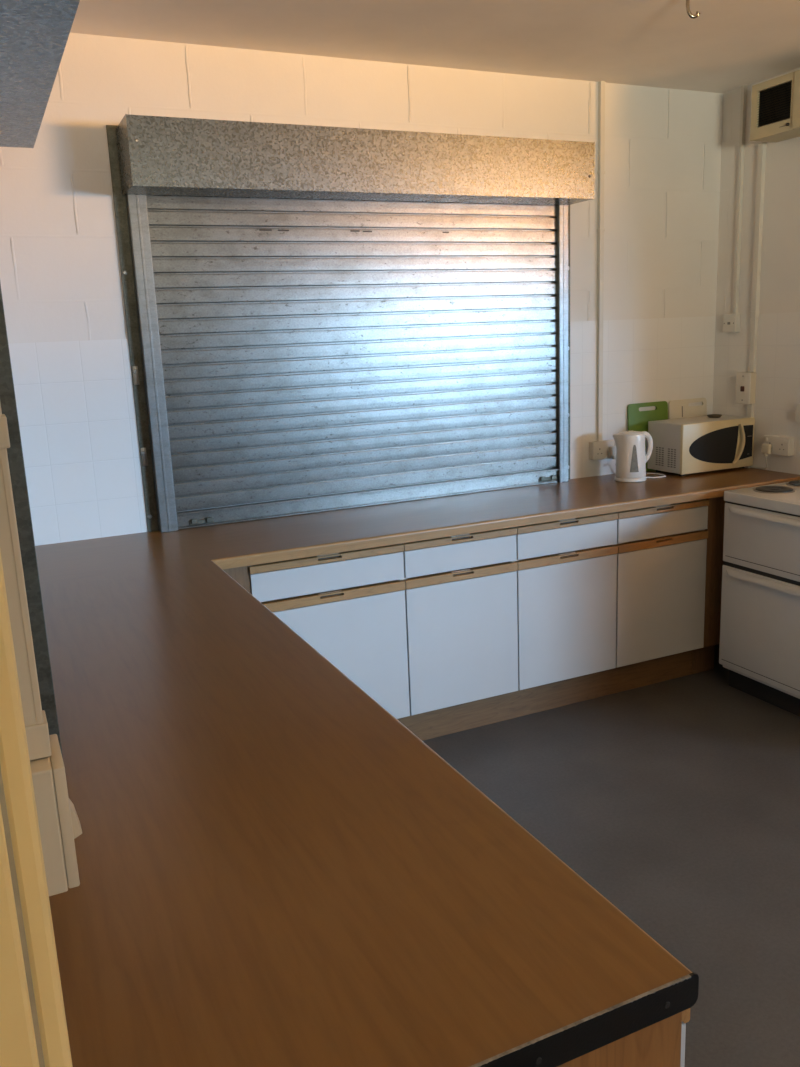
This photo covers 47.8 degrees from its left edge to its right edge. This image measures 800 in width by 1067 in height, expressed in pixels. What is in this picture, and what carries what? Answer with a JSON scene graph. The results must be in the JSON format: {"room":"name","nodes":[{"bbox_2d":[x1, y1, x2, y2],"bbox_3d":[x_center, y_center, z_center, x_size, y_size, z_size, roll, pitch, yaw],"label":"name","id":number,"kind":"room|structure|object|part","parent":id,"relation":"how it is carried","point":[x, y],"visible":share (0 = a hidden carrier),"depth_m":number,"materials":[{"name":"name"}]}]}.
{"room":"kitchen","nodes":[
{"label":"kitchen","id":0,"kind":"room"},
{"bbox_2d":[0,33,722,511],"bbox_3d":[-0.304,-0.557,3.853,4.565,2.685,0.150,-8,14,-24],"label":"wall","id":1,"kind":"structure","parent":0,"point":[61,278],"depth_m":3.58,"materials":[{"name":"white paint"}]},
{"bbox_2d":[9,339,147,545],"bbox_3d":[-1.260,-0.324,3.356,0.572,0.762,0.005,-8,14,-24],"label":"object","id":2,"kind":"structure","parent":1,"relation":"attached to","point":[75,403],"depth_m":3.38,"materials":[{"name":"tile"}]},
{"bbox_2d":[106,114,594,532],"bbox_3d":[-0.064,-0.840,3.684,2.002,1.489,0.254,-8,14,-24],"label":"roller shutter","id":3,"kind":"object","parent":1,"relation":"attached to","point":[310,310],"visible":1,"depth_m":3.65,"materials":[{"name":"metal"}]},
{"bbox_2d":[146,195,557,511],"bbox_3d":[-0.098,-0.775,3.791,1.839,1.184,0.021,-8,14,-24],"label":"curtain","id":4,"kind":"object","parent":3,"relation":"hanging from","point":[309,347],"depth_m":3.73,"materials":[{"name":"silver metal"}]},
{"bbox_2d":[115,114,594,204],"bbox_3d":[-0.097,-1.441,3.548,1.924,0.230,0.254,-8,14,-24],"label":"hood","id":5,"kind":"object","parent":3,"relation":"attached to","point":[158,158],"depth_m":3.38,"materials":[{"name":"grey metal"}]},
{"bbox_3d":[-0.070,-0.163,3.921,1.829,0.065,0.030,-8,14,-24],"label":"rail","id":6,"kind":"part","parent":3,"relation":"part of","materials":[{"name":"silver metal"}]},
{"bbox_2d":[35,467,799,1066],"bbox_3d":[0.679,0.121,2.739,3.465,0.042,2.905,-8,14,-24],"label":"countertop","id":7,"kind":"structure","parent":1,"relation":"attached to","point":[275,870],"depth_m":1.29,"materials":[{"name":"laminate"}]},
{"bbox_2d":[613,430,665,481],"bbox_3d":[1.121,-0.383,4.309,0.279,0.233,0.246,-8,14,-24],"label":"electric kettle","id":8,"kind":"object","parent":7,"relation":"on","point":[632,457],"visible":1,"depth_m":4.19,"materials":[{"name":"white plastic"}]},
{"bbox_3d":[1.080,-0.472,4.217,0.114,0.010,0.114,-8,14,-24],"label":"lid","id":9,"kind":"part","parent":8,"relation":"part of","materials":[{"name":"white plastic"}]},
{"bbox_3d":[1.151,-0.402,4.230,0.070,0.157,0.025,-2,12,2],"label":"handle","id":10,"kind":"part","parent":8,"relation":"part of","materials":[{"name":"white plastic"}]},
{"bbox_2d":[627,401,667,470],"bbox_3d":[1.238,-0.482,4.495,0.246,0.338,0.030,-8,14,-24],"label":"chopping board","id":11,"kind":"object","parent":7,"relation":"on","point":[638,420],"visible":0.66,"depth_m":4.47,"materials":[{"name":"green plastic"}]},
{"bbox_2d":[668,398,706,418],"bbox_3d":[1.469,-0.515,4.598,0.244,0.338,0.030,-8,14,-24],"label":"chopping board","id":12,"kind":"object","parent":7,"relation":"on","point":[676,408],"visible":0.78,"depth_m":4.57,"materials":[{"name":"white plastic"}]},
{"bbox_2d":[647,415,754,475],"bbox_3d":[1.489,-0.435,4.432,0.454,0.250,0.283,-8,14,-24],"label":"microwave oven","id":13,"kind":"object","parent":7,"relation":"on","point":[689,445],"visible":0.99,"depth_m":4.34,"materials":[{"name":"white plastic"}]},
{"bbox_2d":[707,414,721,417],"bbox_3d":[1.560,-0.582,4.474,0.072,0.013,0.072,-8,14,-24],"label":"dish","id":14,"kind":"object","parent":13,"relation":"on","point":[708,415],"visible":1,"depth_m":4.45,"materials":[{"name":"brown ceramic"}]},
{"bbox_3d":[1.530,-0.423,4.345,0.454,0.238,0.018,-8,14,-24],"label":"panel","id":15,"kind":"part","parent":13,"relation":"part of","materials":[{"name":"white plastic"}]},
{"bbox_3d":[1.644,-0.435,4.374,0.064,0.197,0.049,-8,14,-24],"label":"handle","id":16,"kind":"part","parent":13,"relation":"part of","materials":[{"name":"white plastic"}]},
{"bbox_3d":[1.688,-0.445,4.406,0.088,0.167,0.003,-8,14,-24],"label":"control panel","id":17,"kind":"part","parent":13,"relation":"part of","materials":[{"name":"black plastic"}]},
{"bbox_2d":[597,81,604,440],"bbox_3d":[0.936,-1.237,4.211,0.029,1.612,0.025,-8,14,-24],"label":"trunking","id":18,"kind":"object","parent":1,"relation":"attached to","point":[601,84],"visible":1,"depth_m":4.19,"materials":[{"name":"white plastic"}]},
{"bbox_2d":[589,439,615,459],"bbox_3d":[0.991,-0.407,4.388,0.148,0.088,0.043,-8,14,-24],"label":"double socket","id":19,"kind":"object","parent":1,"relation":"attached to","point":[598,450],"visible":0.66,"depth_m":4.36,"materials":[{"name":"white plastic"}]},
{"bbox_2d":[609,446,615,459],"bbox_3d":[1.037,-0.392,4.378,0.048,0.064,0.026,-8,14,-24],"label":"plug","id":20,"kind":"object","parent":19,"relation":"attached to","point":[612,449],"visible":0.75,"depth_m":4.37,"materials":[{"name":"white plastic"}]},
{"bbox_2d":[570,316,715,478],"bbox_3d":[1.198,-0.670,4.461,0.925,0.762,0.005,-8,14,-24],"label":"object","id":21,"kind":"structure","parent":1,"relation":"attached to","point":[655,359],"depth_m":4.41,"materials":[{"name":"tile"}]},
{"bbox_2d":[70,0,799,93],"bbox_3d":[2.162,-1.420,0.832,6.790,0.100,7.300,-8,14,-24],"label":"ceiling","id":22,"kind":"structure","parent":0,"point":[731,45],"depth_m":3.29,"materials":[{"name":"paint"}]},
{"bbox_2d":[686,0,699,18],"bbox_3d":[0.956,-1.749,2.983,0.067,0.087,0.056,-8,14,-24],"label":"ceiling hook","id":23,"kind":"object","parent":22,"relation":"hanging from","point":[689,13],"visible":1,"depth_m":2.98,"materials":[{"name":"silver metal"}]},
{"bbox_2d":[423,644,799,1066],"bbox_3d":[2.275,1.297,1.431,6.790,0.100,7.300,-8,14,-24],"label":"floor","id":24,"kind":"structure","parent":0,"point":[677,800],"depth_m":3.02,"materials":[{"name":"grey plastic"}]},
{"bbox_2d":[223,566,249,592],"bbox_3d":[-0.585,0.529,3.224,0.149,0.861,0.016,-8,14,-24],"label":"filler panel","id":25,"kind":"object","parent":24,"relation":"on","point":[240,575],"visible":0.02,"depth_m":3.15,"materials":[{"name":"brown wood"}]},
{"bbox_2d":[248,543,409,718],"bbox_3d":[-0.360,0.361,3.593,0.599,0.711,0.559,-8,14,-24],"label":"base unit","id":26,"kind":"object","parent":24,"relation":"on","point":[349,606],"visible":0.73,"depth_m":3.36,"materials":[{"name":"white laminate"}]},
{"bbox_3d":[-0.257,0.157,3.300,0.593,0.104,0.016,-8,14,-24],"label":"drawer","id":27,"kind":"part","parent":26,"relation":"part of","materials":[{"name":"white laminate"}]},
{"bbox_3d":[-0.242,0.503,3.376,0.593,0.514,0.016,-8,14,-24],"label":"door","id":28,"kind":"part","parent":26,"relation":"part of","materials":[{"name":"white laminate"}]},
{"bbox_2d":[402,527,517,714],"bbox_3d":[0.137,0.291,3.816,0.500,0.711,0.559,-8,14,-24],"label":"base unit","id":29,"kind":"object","parent":24,"relation":"on","point":[461,590],"visible":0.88,"depth_m":3.57,"materials":[{"name":"white laminate"}]},
{"bbox_3d":[0.240,0.087,3.523,0.494,0.104,0.016,-8,14,-24],"label":"drawer","id":30,"kind":"part","parent":29,"relation":"part of","materials":[{"name":"white laminate"}]},
{"bbox_2d":[397,650,692,740],"bbox_3d":[0.339,0.733,3.775,2.276,0.150,0.016,-8,14,-24],"label":"kickboard","id":31,"kind":"object","parent":24,"relation":"on","point":[469,715],"visible":0.31,"depth_m":3.90,"materials":[{"name":"brown wood"}]},
{"bbox_2d":[515,512,617,689],"bbox_3d":[0.590,0.227,4.020,0.500,0.711,0.559,-8,14,-24],"label":"base unit","id":32,"kind":"object","parent":24,"relation":"on","point":[567,571],"visible":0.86,"depth_m":3.77,"materials":[{"name":"white laminate"}]},
{"bbox_3d":[0.693,0.023,3.727,0.494,0.104,0.016,-8,14,-24],"label":"drawer","id":33,"kind":"part","parent":32,"relation":"part of","materials":[{"name":"white laminate"}]},
{"bbox_2d":[557,1012,681,1066],"bbox_3d":[0.039,0.996,0.988,0.656,0.862,0.014,-8,14,-24],"label":"end panel","id":34,"kind":"object","parent":24,"relation":"on","point":[658,1044],"visible":0.55,"depth_m":1.01,"materials":[{"name":"brown wood"}]},
{"bbox_2d":[615,499,708,667],"bbox_3d":[1.043,0.163,4.223,0.500,0.711,0.559,-8,14,-24],"label":"base unit","id":35,"kind":"object","parent":24,"relation":"on","point":[662,550],"visible":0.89,"depth_m":3.97,"materials":[{"name":"white laminate"}]},
{"bbox_3d":[1.146,-0.041,3.930,0.494,0.104,0.016,-8,14,-24],"label":"drawer","id":36,"kind":"part","parent":35,"relation":"part of","materials":[{"name":"white laminate"}]},
{"bbox_2d":[680,1008,689,1066],"bbox_3d":[-0.006,0.868,1.231,0.559,0.711,0.500,-8,14,-24],"label":"base unit","id":37,"kind":"object","parent":24,"relation":"on","point":[686,1013],"visible":0.04,"depth_m":1.06,"materials":[{"name":"white laminate"}]},
{"bbox_3d":[0.226,0.582,1.284,0.016,0.104,0.494,-8,14,-24],"label":"drawer","id":38,"kind":"part","parent":37,"relation":"part of","materials":[{"name":"white laminate"}]},
{"bbox_2d":[692,496,725,673],"bbox_3d":[1.429,0.237,4.163,0.131,0.861,0.090,-8,14,-24],"label":"filler panel","id":39,"kind":"object","parent":24,"relation":"on","point":[703,658],"visible":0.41,"depth_m":4.11,"materials":[{"name":"brown wood"}]},
{"bbox_2d":[719,480,799,716],"bbox_3d":[1.766,0.262,3.875,0.570,0.910,0.510,-8,14,-24],"label":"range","id":40,"kind":"object","parent":24,"relation":"on","point":[760,620],"visible":1,"depth_m":3.79,"materials":[{"name":"metal"}]},
{"bbox_3d":[1.544,0.406,3.798,0.022,0.460,0.506,-8,14,-24],"label":"oven door","id":41,"kind":"part","parent":40,"relation":"part of","materials":[{"name":"metal"}]},
{"bbox_3d":[1.528,0.037,3.716,0.022,0.260,0.506,-8,14,-24],"label":"oven door","id":42,"kind":"part","parent":40,"relation":"part of","materials":[{"name":"metal"}]},
{"bbox_2d":[724,480,799,515],"bbox_3d":[1.756,-0.157,3.786,0.553,0.054,0.510,-8,14,-24],"label":"cooktop","id":43,"kind":"object","parent":40,"relation":"in","point":[778,499],"depth_m":3.77,"materials":[{"name":"metal"}]},
{"bbox_3d":[1.516,0.207,3.744,0.026,0.032,0.450,-8,14,-24],"label":"handle","id":44,"kind":"part","parent":40,"relation":"part of","materials":[{"name":"metal"}]},
{"bbox_3d":[1.504,-0.064,3.685,0.026,0.032,0.450,-8,14,-24],"label":"handle","id":45,"kind":"part","parent":40,"relation":"part of","materials":[{"name":"metal"}]},
{"bbox_2d":[716,67,799,315],"bbox_3d":[4.193,-0.340,2.019,2.425,2.685,7.000,-8,14,-24],"label":"wall","id":46,"kind":"structure","parent":0,"point":[780,259],"depth_m":4.25,"materials":[{"name":"paint"}]},
{"bbox_2d":[722,314,739,332],"bbox_3d":[1.636,-1.039,4.455,0.033,0.088,0.088,-8,14,-24],"label":"switch plate","id":47,"kind":"object","parent":46,"relation":"attached to","point":[731,322],"visible":1,"depth_m":4.43,"materials":[{"name":"white plastic"}]},
{"bbox_2d":[733,85,746,313],"bbox_3d":[1.630,-1.586,4.325,0.020,1.037,0.018,-8,14,-24],"label":"trunking","id":48,"kind":"object","parent":46,"relation":"attached to","point":[744,87],"visible":1,"depth_m":4.32,"materials":[{"name":"white plastic"}]},
{"bbox_2d":[736,372,755,403],"bbox_3d":[1.691,-0.712,4.415,0.049,0.152,0.088,-8,14,-24],"label":"switch","id":49,"kind":"object","parent":46,"relation":"attached to","point":[745,381],"visible":1,"depth_m":4.39,"materials":[{"name":"white plastic"}]},
{"bbox_2d":[745,404,753,467],"bbox_3d":[1.725,-0.481,4.449,0.019,0.315,0.027,-8,14,-24],"label":"trunking","id":50,"kind":"object","parent":46,"relation":"attached to","point":[750,408],"visible":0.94,"depth_m":4.42,"materials":[{"name":"white plastic"}]},
{"bbox_2d":[712,312,799,474],"bbox_3d":[1.829,-0.638,4.196,0.005,0.762,1.013,-8,14,-24],"label":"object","id":51,"kind":"structure","parent":46,"relation":"attached to","point":[777,394],"depth_m":4.32,"materials":[{"name":"tile"}]},
{"bbox_2d":[749,142,765,371],"bbox_3d":[1.692,-1.293,4.271,0.027,1.041,0.032,-8,14,-24],"label":"trunking","id":52,"kind":"object","parent":46,"relation":"attached to","point":[754,315],"visible":1,"depth_m":4.26,"materials":[{"name":"white plastic"}]},
{"bbox_2d":[750,69,799,141],"bbox_3d":[1.726,-1.832,3.834,0.183,0.227,0.448,-8,14,-24],"label":"heater","id":53,"kind":"object","parent":46,"relation":"attached to","point":[775,105],"visible":1,"depth_m":3.89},
{"bbox_2d":[757,81,791,126],"bbox_3d":[1.618,-1.849,3.890,0.013,0.160,0.195,-8,14,-24],"label":"grille","id":54,"kind":"object","parent":53,"relation":"attached to","point":[774,98],"depth_m":3.89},
{"bbox_2d":[764,435,793,455],"bbox_3d":[1.796,-0.418,4.280,0.043,0.088,0.148,-8,14,-24],"label":"double socket","id":55,"kind":"object","parent":46,"relation":"attached to","point":[781,445],"visible":0.92,"depth_m":4.25,"materials":[{"name":"white plastic"}]},
{"bbox_2d":[750,444,771,468],"bbox_3d":[1.739,-0.382,4.413,0.041,0.135,0.249,-5,13,-10],"label":"plug","id":56,"kind":"object","parent":55,"relation":"attached to","point":[766,448],"visible":0.85,"depth_m":4.30,"materials":[{"name":"white plastic"}]},
{"bbox_2d":[794,404,799,422],"bbox_3d":[1.850,-0.550,4.123,0.040,0.084,0.080,-8,14,-24],"label":"switch box","id":57,"kind":"object","parent":46,"relation":"attached to","point":[797,412],"visible":1,"depth_m":4.13,"materials":[{"name":"white plastic"}]},
{"bbox_3d":[-0.107,0.267,0.087,0.150,2.685,7.000,-8,14,-24],"label":"wall","id":58,"kind":"structure","parent":0,"visible":0},
{"bbox_2d":[0,403,51,760],"bbox_3d":[-0.388,-0.493,0.712,0.042,1.448,0.037,-8,14,-24],"label":"trunking","id":59,"kind":"object","parent":58,"relation":"attached to","point":[35,720],"visible":0.7,"depth_m":0.83,"materials":[{"name":"white plastic"}]},
{"bbox_2d":[0,552,72,1066],"bbox_3d":[-0.069,0.536,0.102,0.182,2.150,0.960,-8,14,-24],"label":"door","id":60,"kind":"structure","parent":58,"relation":"in","point":[33,1025],"depth_m":0.46,"materials":[{"name":"beige paint"}]},
{"bbox_2d":[0,0,79,757],"bbox_3d":[-0.819,-0.417,1.944,0.246,1.476,1.198,-8,14,-24],"label":"roller shutter","id":61,"kind":"object","parent":58,"relation":"attached to","point":[34,34],"visible":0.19,"depth_m":1.53,"materials":[{"name":"metal"}]},
{"bbox_2d":[0,0,79,147],"bbox_3d":[-0.832,-1.013,1.809,0.228,0.230,1.120,-8,14,-24],"label":"hood","id":62,"kind":"object","parent":61,"relation":"attached to","point":[34,34],"depth_m":1.65,"materials":[{"name":"grey metal"}]},
{"bbox_2d":[30,734,81,895],"bbox_3d":[-0.348,0.275,0.885,0.060,0.128,0.086,-8,14,-24],"label":"wall socket","id":63,"kind":"object","parent":58,"relation":"attached to","point":[58,820],"visible":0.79,"depth_m":0.85,"materials":[{"name":"white plastic"}]},
{"bbox_3d":[-0.334,0.272,0.892,0.011,0.126,0.085,-8,14,-24],"label":"plate","id":64,"kind":"part","parent":63,"relation":"part of","materials":[{"name":"white plastic"}]}
]}

